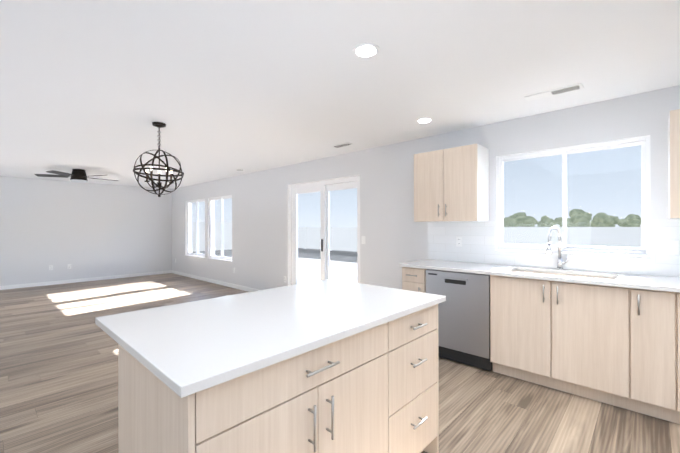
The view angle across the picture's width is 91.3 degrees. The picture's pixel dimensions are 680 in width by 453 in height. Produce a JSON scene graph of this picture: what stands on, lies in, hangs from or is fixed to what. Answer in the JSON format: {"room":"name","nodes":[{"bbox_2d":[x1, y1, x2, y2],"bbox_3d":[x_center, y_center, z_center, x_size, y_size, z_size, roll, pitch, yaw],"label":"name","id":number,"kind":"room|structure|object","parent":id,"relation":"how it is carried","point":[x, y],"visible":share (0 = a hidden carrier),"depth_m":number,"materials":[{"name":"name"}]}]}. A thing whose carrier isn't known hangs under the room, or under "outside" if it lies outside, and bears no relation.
{"room":"kitchen","nodes":[
{"label":"kitchen","id":0,"kind":"room"},
{"bbox_2d":[0,176,171,285],"bbox_3d":[-7.546,0.138,6.952,0.180,2.440,7.960,0,0,43],"label":"wall","id":1,"kind":"structure","parent":0,"point":[87,230],"depth_m":8.10,"materials":[{"name":"white paint"}]},
{"bbox_2d":[0,270,170,289],"bbox_3d":[-7.473,1.315,6.886,0.013,0.085,7.600,0,0,43],"label":"baseboard","id":2,"kind":"structure","parent":1,"relation":"attached to","point":[169,271],"depth_m":8.08,"materials":[{"name":"white wood"}]},
{"bbox_2d":[0,273,679,452],"bbox_3d":[-2.578,1.402,2.319,13.760,0.120,7.960,0,0,43],"label":"floor","id":3,"kind":"structure","parent":0,"point":[58,370],"depth_m":2.61,"materials":[{"name":"brown wood"}]},
{"bbox_2d":[118,299,445,452],"bbox_3d":[-0.147,0.885,1.625,0.709,0.900,1.432,0,0,43],"label":"kitchen island","id":4,"kind":"object","parent":3,"relation":"on","point":[329,366],"depth_m":1.25,"materials":[{"name":"brown wood"}]},
{"bbox_2d":[95,279,445,398],"bbox_3d":[-0.240,0.420,1.711,0.952,0.030,1.492,0,0,43],"label":"island countertop","id":5,"kind":"structure","parent":4,"relation":"on","point":[186,346],"depth_m":1.36,"materials":[{"name":"white stone"}]},
{"bbox_2d":[402,267,426,292],"bbox_3d":[0.989,0.883,3.757,0.278,0.900,0.625,0,0,43],"label":"base cabinet","id":6,"kind":"object","parent":3,"relation":"on","point":[413,278],"depth_m":3.52,"materials":[{"name":"brown wood"}]},
{"bbox_2d":[427,271,490,370],"bbox_3d":[1.326,0.882,3.442,0.645,0.900,0.625,0,0,43],"label":"dishwasher","id":7,"kind":"object","parent":3,"relation":"on","point":[464,319],"depth_m":3.16,"materials":[{"name":"grey metal"}]},
{"bbox_2d":[491,275,630,409],"bbox_3d":[1.910,0.880,2.898,0.951,0.900,0.625,0,0,43],"label":"base cabinet","id":8,"kind":"object","parent":3,"relation":"on","point":[605,329],"depth_m":2.61,"materials":[{"name":"brown wood"}]},
{"bbox_2d":[399,259,679,294],"bbox_3d":[2.189,0.414,2.616,3.630,0.030,0.656,0,0,43],"label":"countertop","id":9,"kind":"structure","parent":8,"relation":"on","point":[640,282],"depth_m":2.83,"materials":[{"name":"white stone"}]},
{"bbox_2d":[543,227,570,270],"bbox_3d":[1.971,0.200,3.019,0.144,0.401,0.265,0,0,43],"label":"faucet","id":10,"kind":"object","parent":9,"relation":"on","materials":[{"name":"silver metal"}]},
{"bbox_2d":[515,267,614,278],"bbox_3d":[1.893,0.530,2.878,0.804,0.224,0.444,0,0,43],"label":"sink","id":11,"kind":"object","parent":9,"relation":"in","point":[516,268],"depth_m":2.98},
{"bbox_2d":[631,287,678,423],"bbox_3d":[2.342,0.879,2.495,0.231,0.900,0.625,0,0,43],"label":"base cabinet","id":12,"kind":"object","parent":3,"relation":"on","point":[654,314],"depth_m":2.26,"materials":[{"name":"brown wood"}]},
{"bbox_2d":[679,295,679,423],"bbox_3d":[2.770,0.878,2.096,0.939,0.900,0.625,0,0,43],"label":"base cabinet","id":13,"kind":"object","parent":3,"relation":"on","point":[679,295],"depth_m":2.18,"materials":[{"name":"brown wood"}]},
{"bbox_2d":[0,0,679,188],"bbox_3d":[-2.585,-1.158,2.321,13.760,0.120,7.960,0,0,43],"label":"ceiling","id":14,"kind":"structure","parent":0,"point":[221,89],"depth_m":2.40,"materials":[{"name":"white paint"}]},
{"bbox_2d":[35,169,117,182],"bbox_3d":[-5.005,-0.972,6.415,1.286,0.235,1.278,0,0,43],"label":"fan","id":15,"kind":"object","parent":14,"relation":"attached to","point":[78,175],"visible":1,"depth_m":6.27,"materials":[{"name":"black metal"}]},
{"bbox_2d":[133,122,183,196],"bbox_3d":[-1.930,-0.706,3.550,0.480,0.786,0.480,0,0,43],"label":"orb chandelier","id":16,"kind":"object","parent":14,"relation":"hanging from","point":[159,125],"visible":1,"depth_m":3.52,"materials":[{"name":"brown metal"}]},
{"bbox_2d":[331,142,352,147],"bbox_3d":[0.028,-1.099,4.506,0.300,0.010,0.120,0,0,43],"label":"ceiling vent","id":17,"kind":"object","parent":14,"relation":"in","point":[342,145],"visible":1,"depth_m":4.49,"materials":[{"name":"white metal"}]},
{"bbox_2d":[353,43,379,57],"bbox_3d":[0.164,-1.101,2.087,0.170,0.009,0.170,0,0,43],"label":"recessed light","id":18,"kind":"object","parent":14,"relation":"in","point":[366,50],"visible":1,"depth_m":2.07,"materials":[{"name":"white plastic"}]},
{"bbox_2d":[416,118,432,122],"bbox_3d":[0.881,-1.102,3.464,0.170,0.009,0.170,0,0,43],"label":"recessed light","id":19,"kind":"object","parent":14,"relation":"in","point":[424,120],"visible":1,"depth_m":3.44,"materials":[{"name":"white plastic"}]},
{"bbox_2d":[524,83,583,100],"bbox_3d":[1.758,-1.105,2.745,0.400,0.010,0.120,0,0,43],"label":"ceiling vent","id":20,"kind":"object","parent":14,"relation":"in","point":[555,91],"visible":0.98,"depth_m":2.73,"materials":[{"name":"white metal"}]},
{"bbox_2d":[172,85,679,289],"bbox_3d":[0.072,0.117,5.164,13.400,2.440,0.180,0,0,43],"label":"wall","id":21,"kind":"structure","parent":0,"point":[393,233],"depth_m":4.52,"materials":[{"name":"white paint"}]},
{"bbox_2d":[185,199,204,257],"bbox_3d":[-3.738,0.045,8.652,1.170,1.472,0.127,0,0,43],"label":"window","id":22,"kind":"structure","parent":21,"relation":"in","point":[188,218],"depth_m":8.84,"materials":[{"name":"white"}]},
{"bbox_2d":[171,270,258,291],"bbox_3d":[-2.906,1.303,7.811,5.367,0.085,0.016,0,0,43],"label":"baseboard","id":23,"kind":"structure","parent":21,"relation":"attached to","point":[244,288],"depth_m":7.77,"materials":[{"name":"white wood"}]},
{"bbox_2d":[208,195,231,261],"bbox_3d":[-2.772,0.042,7.751,1.161,1.472,0.127,0,0,43],"label":"window","id":24,"kind":"structure","parent":21,"relation":"in","point":[210,231],"depth_m":7.88,"materials":[{"name":"white"}]},
{"bbox_2d":[288,175,359,285],"bbox_3d":[-0.268,0.293,5.471,1.690,2.090,0.165,0,0,43],"label":"patio door","id":25,"kind":"structure","parent":21,"relation":"in","point":[324,187],"depth_m":5.48,"materials":[{"name":"white"}]},
{"bbox_2d":[361,236,364,243],"bbox_3d":[0.336,0.196,4.787,0.070,0.115,0.010,0,0,43],"label":"light switch","id":26,"kind":"object","parent":21,"relation":"attached to","point":[362,239],"visible":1,"depth_m":4.79,"materials":[{"name":"white plastic"}]},
{"bbox_2d":[414,144,488,221],"bbox_3d":[1.220,-0.447,3.711,0.726,0.783,0.374,0,0,43],"label":"upper cabinet","id":27,"kind":"object","parent":21,"relation":"attached to","point":[451,184],"visible":1,"depth_m":3.55,"materials":[{"name":"beige wood"}]},
{"bbox_2d":[495,135,650,257],"bbox_3d":[2.136,-0.245,3.172,1.209,1.011,0.127,0,0,43],"label":"kitchen window","id":28,"kind":"structure","parent":21,"relation":"in","point":[644,251],"depth_m":3.10,"materials":[{"name":"white plastic"}]},
{"bbox_2d":[668,109,679,218],"bbox_3d":[2.829,-0.452,2.210,0.915,0.783,0.374,0,0,43],"label":"upper cabinet","id":29,"kind":"object","parent":21,"relation":"attached to","point":[674,164],"visible":1,"depth_m":2.40,"materials":[{"name":"beige wood"}]},
{"bbox_2d":[456,236,461,246],"bbox_3d":[1.365,0.172,3.812,0.070,0.115,0.008,0,0,43],"label":"outlet","id":30,"kind":"object","parent":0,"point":[458,241],"visible":1,"depth_m":3.81,"materials":[{"name":"white plastic"}]},
{"label":"outside","id":31,"kind":"structure","parent":0,"visible":0},
{"bbox_2d":[192,248,356,262],"bbox_3d":[50.239,1.496,54.097,140.000,0.200,139.820,0,0,43],"label":"ground","id":32,"kind":"structure","parent":31,"point":[313,253],"depth_m":17.91,"materials":[{"name":"black concrete"}]},
{"bbox_2d":[192,222,231,251],"bbox_3d":[-7.918,0.582,20.346,0.200,1.890,10.720,0,0,43],"label":"fence","id":33,"kind":"object","parent":32,"relation":"on","point":[228,241],"depth_m":20.61,"materials":[{"name":"white plastic"}]},
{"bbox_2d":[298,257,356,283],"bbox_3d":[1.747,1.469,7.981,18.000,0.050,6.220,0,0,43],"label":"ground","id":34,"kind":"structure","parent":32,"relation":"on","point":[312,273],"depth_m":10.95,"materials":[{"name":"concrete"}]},
{"bbox_2d":[298,224,649,255],"bbox_3d":[14.316,0.681,6.798,60.200,1.560,0.200,0,0,43],"label":"fence","id":35,"kind":"object","parent":32,"relation":"on","point":[614,233],"depth_m":12.91,"materials":[{"name":"white plastic"}]},
{"bbox_2d":[504,212,537,226],"bbox_3d":[28.504,-0.407,52.569,5.204,3.717,4.228,0,0,43],"label":"tree","id":36,"kind":"object","parent":32,"relation":"on","point":[519,217],"depth_m":51.43,"materials":[{"name":"green plant"}]},
{"bbox_2d":[536,215,552,226],"bbox_3d":[34.610,-0.230,56.040,2.801,3.336,3.524,0,0,43],"label":"tree","id":37,"kind":"object","parent":32,"relation":"on","point":[545,222],"depth_m":55.08,"materials":[{"name":"green plant"}]},
{"bbox_2d":[546,217,561,226],"bbox_3d":[35.156,-0.052,53.160,3.953,2.974,4.092,0,0,43],"label":"tree","id":38,"kind":"object","parent":32,"relation":"on","point":[558,222],"depth_m":52.81,"materials":[{"name":"green plant"}]},
{"bbox_2d":[561,209,591,226],"bbox_3d":[33.951,-0.563,47.857,3.722,3.995,4.601,0,0,43],"label":"tree","id":39,"kind":"object","parent":32,"relation":"on","point":[575,217],"depth_m":46.44,"materials":[{"name":"green plant"}]},
{"bbox_2d":[590,212,619,226],"bbox_3d":[37.425,-0.300,47.247,3.590,3.451,4.303,0,0,43],"label":"tree","id":40,"kind":"object","parent":32,"relation":"on","point":[607,222],"depth_m":46.33,"materials":[{"name":"green plant"}]},
{"bbox_2d":[618,214,640,226],"bbox_3d":[41.849,-0.190,47.433,3.525,3.208,3.199,0,0,43],"label":"tree","id":41,"kind":"object","parent":32,"relation":"on","point":[631,217],"depth_m":46.86,"materials":[{"name":"green plant"}]}
]}

